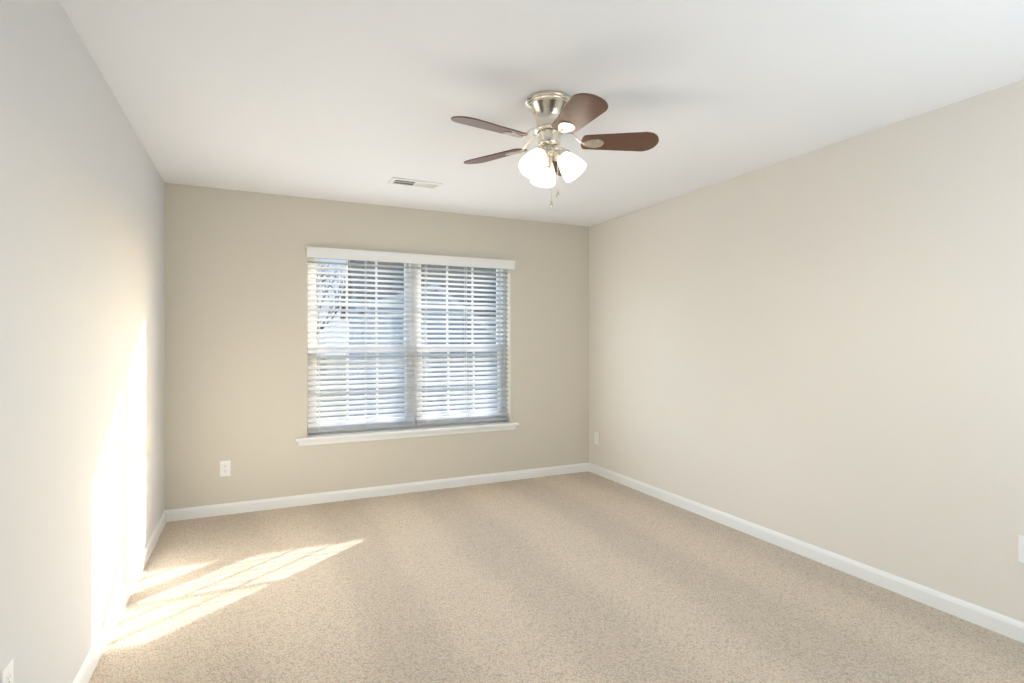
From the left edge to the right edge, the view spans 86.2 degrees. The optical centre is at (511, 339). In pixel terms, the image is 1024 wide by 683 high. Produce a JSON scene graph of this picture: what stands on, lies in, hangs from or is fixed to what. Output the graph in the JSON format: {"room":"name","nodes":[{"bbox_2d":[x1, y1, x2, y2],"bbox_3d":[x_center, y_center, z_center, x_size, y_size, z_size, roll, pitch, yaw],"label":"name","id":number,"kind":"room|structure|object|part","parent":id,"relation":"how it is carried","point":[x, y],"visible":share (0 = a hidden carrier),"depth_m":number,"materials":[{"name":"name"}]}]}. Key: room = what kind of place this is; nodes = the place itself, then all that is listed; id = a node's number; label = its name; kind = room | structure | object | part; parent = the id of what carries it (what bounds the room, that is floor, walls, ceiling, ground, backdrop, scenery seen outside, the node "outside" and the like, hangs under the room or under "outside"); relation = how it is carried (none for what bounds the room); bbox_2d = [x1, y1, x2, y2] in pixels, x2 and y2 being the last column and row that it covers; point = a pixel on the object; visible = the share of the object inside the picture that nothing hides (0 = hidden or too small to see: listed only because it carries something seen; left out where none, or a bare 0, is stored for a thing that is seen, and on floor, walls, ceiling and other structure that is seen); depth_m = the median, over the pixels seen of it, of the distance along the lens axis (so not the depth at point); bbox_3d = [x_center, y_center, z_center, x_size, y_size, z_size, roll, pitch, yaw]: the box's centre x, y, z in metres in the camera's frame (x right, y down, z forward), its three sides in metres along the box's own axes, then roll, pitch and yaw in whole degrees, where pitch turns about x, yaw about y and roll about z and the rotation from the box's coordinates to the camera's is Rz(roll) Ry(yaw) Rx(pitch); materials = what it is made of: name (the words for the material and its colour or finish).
{"room":"empty bedroom","nodes":[
{"label":"empty bedroom","id":0,"kind":"room"},
{"bbox_2d":[0,0,164,682],"bbox_3d":[-1.513,0.090,1.643,0.160,2.440,5.320,0,0,-25],"label":"wall","id":1,"kind":"structure","parent":0,"point":[82,346],"depth_m":1.93,"materials":[{"name":"beige paint"}]},
{"bbox_2d":[0,658,13,682],"bbox_3d":[-1.323,0.910,1.435,0.008,0.115,0.070,0,0,-25],"label":"outlet","id":2,"kind":"object","parent":1,"relation":"attached to","point":[7,674],"visible":1,"depth_m":1.44,"materials":[{"name":"white plastic"}]},
{"bbox_2d":[73,511,166,682],"bbox_3d":[-1.434,1.268,1.680,0.014,0.083,4.972,0,0,-25],"label":"baseboard","id":3,"kind":"structure","parent":1,"relation":"attached to","point":[88,666],"depth_m":2.53,"materials":[{"name":"white wood"}]},
{"bbox_2d":[165,183,588,509],"bbox_3d":[-0.900,0.090,4.779,3.610,2.440,0.160,0,0,-25],"label":"wall","id":4,"kind":"structure","parent":0,"point":[236,327],"depth_m":4.32,"materials":[{"name":"beige paint"}]},
{"bbox_2d":[220,460,230,476],"bbox_3d":[-2.149,0.965,4.102,0.070,0.115,0.008,0,0,-25],"label":"outlet","id":5,"kind":"object","parent":4,"relation":"attached to","point":[225,468],"visible":1,"depth_m":4.10,"materials":[{"name":"white plastic"}]},
{"bbox_2d":[165,463,588,521],"bbox_3d":[-0.864,1.268,4.701,3.610,0.083,0.014,0,0,-25],"label":"baseboard","id":6,"kind":"structure","parent":4,"relation":"attached to","point":[255,505],"depth_m":4.51,"materials":[{"name":"white wood"}]},
{"bbox_2d":[295,258,518,445],"bbox_3d":[-0.854,0.050,4.776,1.938,1.579,0.205,0,0,-25],"label":"window","id":7,"kind":"structure","parent":4,"relation":"in","point":[401,328],"depth_m":4.79,"materials":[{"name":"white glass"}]},
{"bbox_2d":[308,257,414,432],"bbox_3d":[-1.241,0.005,4.576,0.878,1.488,0.068,0,0,-25],"label":"window blind","id":8,"kind":"object","parent":7,"relation":"attached to","point":[361,425],"visible":0.96,"depth_m":4.57,"materials":[{"name":"white plastic"}]},
{"bbox_3d":[-0.873,0.018,4.839,1.780,1.515,0.075,0,0,-25],"label":"window frame sashes","id":9,"kind":"part","parent":7,"relation":"part of","materials":[{"name":"white plastic"}]},
{"bbox_3d":[-0.854,0.807,4.776,1.938,0.064,0.205,0,0,-25],"label":"window sill apron","id":10,"kind":"part","parent":7,"relation":"part of","materials":[{"name":"white wood"}]},
{"bbox_2d":[416,264,508,425],"bbox_3d":[-0.435,0.005,4.953,0.878,1.488,0.068,0,0,-25],"label":"window blind","id":11,"kind":"object","parent":7,"relation":"attached to","point":[451,419],"visible":0.98,"depth_m":4.94,"materials":[{"name":"white plastic"}]},
{"bbox_2d":[306,246,514,269],"bbox_3d":[-0.802,-0.694,4.712,1.824,0.082,0.046,0,0,-25],"label":"blind valance","id":12,"kind":"object","parent":4,"relation":"attached to","point":[337,253],"visible":1,"depth_m":4.65,"materials":[{"name":"white"}]},
{"bbox_2d":[59,0,1023,226],"bbox_3d":[0.194,-1.190,2.443,3.930,0.120,5.320,0,0,-25],"label":"ceiling","id":13,"kind":"structure","parent":0,"point":[360,101],"depth_m":2.40,"materials":[{"name":"white paint"}]},
{"bbox_2d":[388,177,441,189],"bbox_3d":[-0.697,-1.124,3.942,0.360,0.011,0.155,0,0,-25],"label":"ceiling vent","id":14,"kind":"object","parent":13,"relation":"in","point":[414,183],"visible":1,"depth_m":3.93,"materials":[{"name":"white metal"}]},
{"bbox_2d":[451,90,658,207],"bbox_3d":[0.168,-0.874,2.560,0.979,0.513,0.975,0,0,-25],"label":"ceiling fan","id":15,"kind":"object","parent":13,"relation":"hanging from","point":[557,114],"visible":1,"depth_m":2.53,"materials":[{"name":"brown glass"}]},
{"bbox_2d":[88,471,1023,682],"bbox_3d":[0.194,1.370,2.443,3.930,0.120,5.320,0,0,-25],"label":"floor","id":16,"kind":"structure","parent":0,"point":[585,577],"depth_m":2.71,"materials":[{"name":"beige carpet"}]},
{"bbox_2d":[589,79,1023,622],"bbox_3d":[1.901,0.090,3.243,0.160,2.440,5.320,0,0,-25],"label":"wall","id":17,"kind":"structure","parent":0,"point":[822,347],"depth_m":3.08,"materials":[{"name":"beige paint"}]},
{"bbox_2d":[594,432,598,444],"bbox_3d":[0.824,0.965,5.344,0.008,0.115,0.070,0,0,-25],"label":"outlet","id":18,"kind":"object","parent":17,"relation":"attached to","point":[596,438],"visible":1,"depth_m":5.34,"materials":[{"name":"white plastic"}]},
{"bbox_2d":[588,463,1023,642],"bbox_3d":[1.822,1.268,3.206,0.014,0.083,4.972,0,0,-25],"label":"baseboard","id":19,"kind":"structure","parent":17,"relation":"attached to","point":[1009,627],"depth_m":3.07,"materials":[{"name":"white wood"}]},
{"bbox_2d":[1018,535,1023,562],"bbox_3d":[2.224,0.910,2.356,0.008,0.115,0.070,0,0,-25],"label":"outlet","id":20,"kind":"object","parent":17,"relation":"attached to","point":[1020,548],"visible":1,"depth_m":2.38,"materials":[{"name":"white plastic"}]},
{"label":"outside","id":21,"kind":"structure","parent":0,"visible":0},
{"bbox_2d":[316,358,345,417],"bbox_3d":[-17.477,4.510,83.060,200.000,0.200,154.000,0,0,-25],"label":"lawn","id":22,"kind":"structure","parent":21,"point":[331,385],"depth_m":52.77,"materials":[{"name":"white"}]},
{"bbox_2d":[316,264,344,333],"bbox_3d":[-13.723,-1.626,35.550,28.278,12.042,13.192,0,0,-25],"label":"trees","id":23,"kind":"object","parent":22,"relation":"on","point":[337,307],"depth_m":35.43,"materials":[{"name":"grey plant"}]},
{"bbox_2d":[340,260,497,415],"bbox_3d":[-3.306,0.360,24.518,8.100,8.100,5.750,0,0,-25],"label":"house","id":24,"kind":"structure","parent":22,"relation":"on","point":[402,289],"depth_m":22.24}
]}

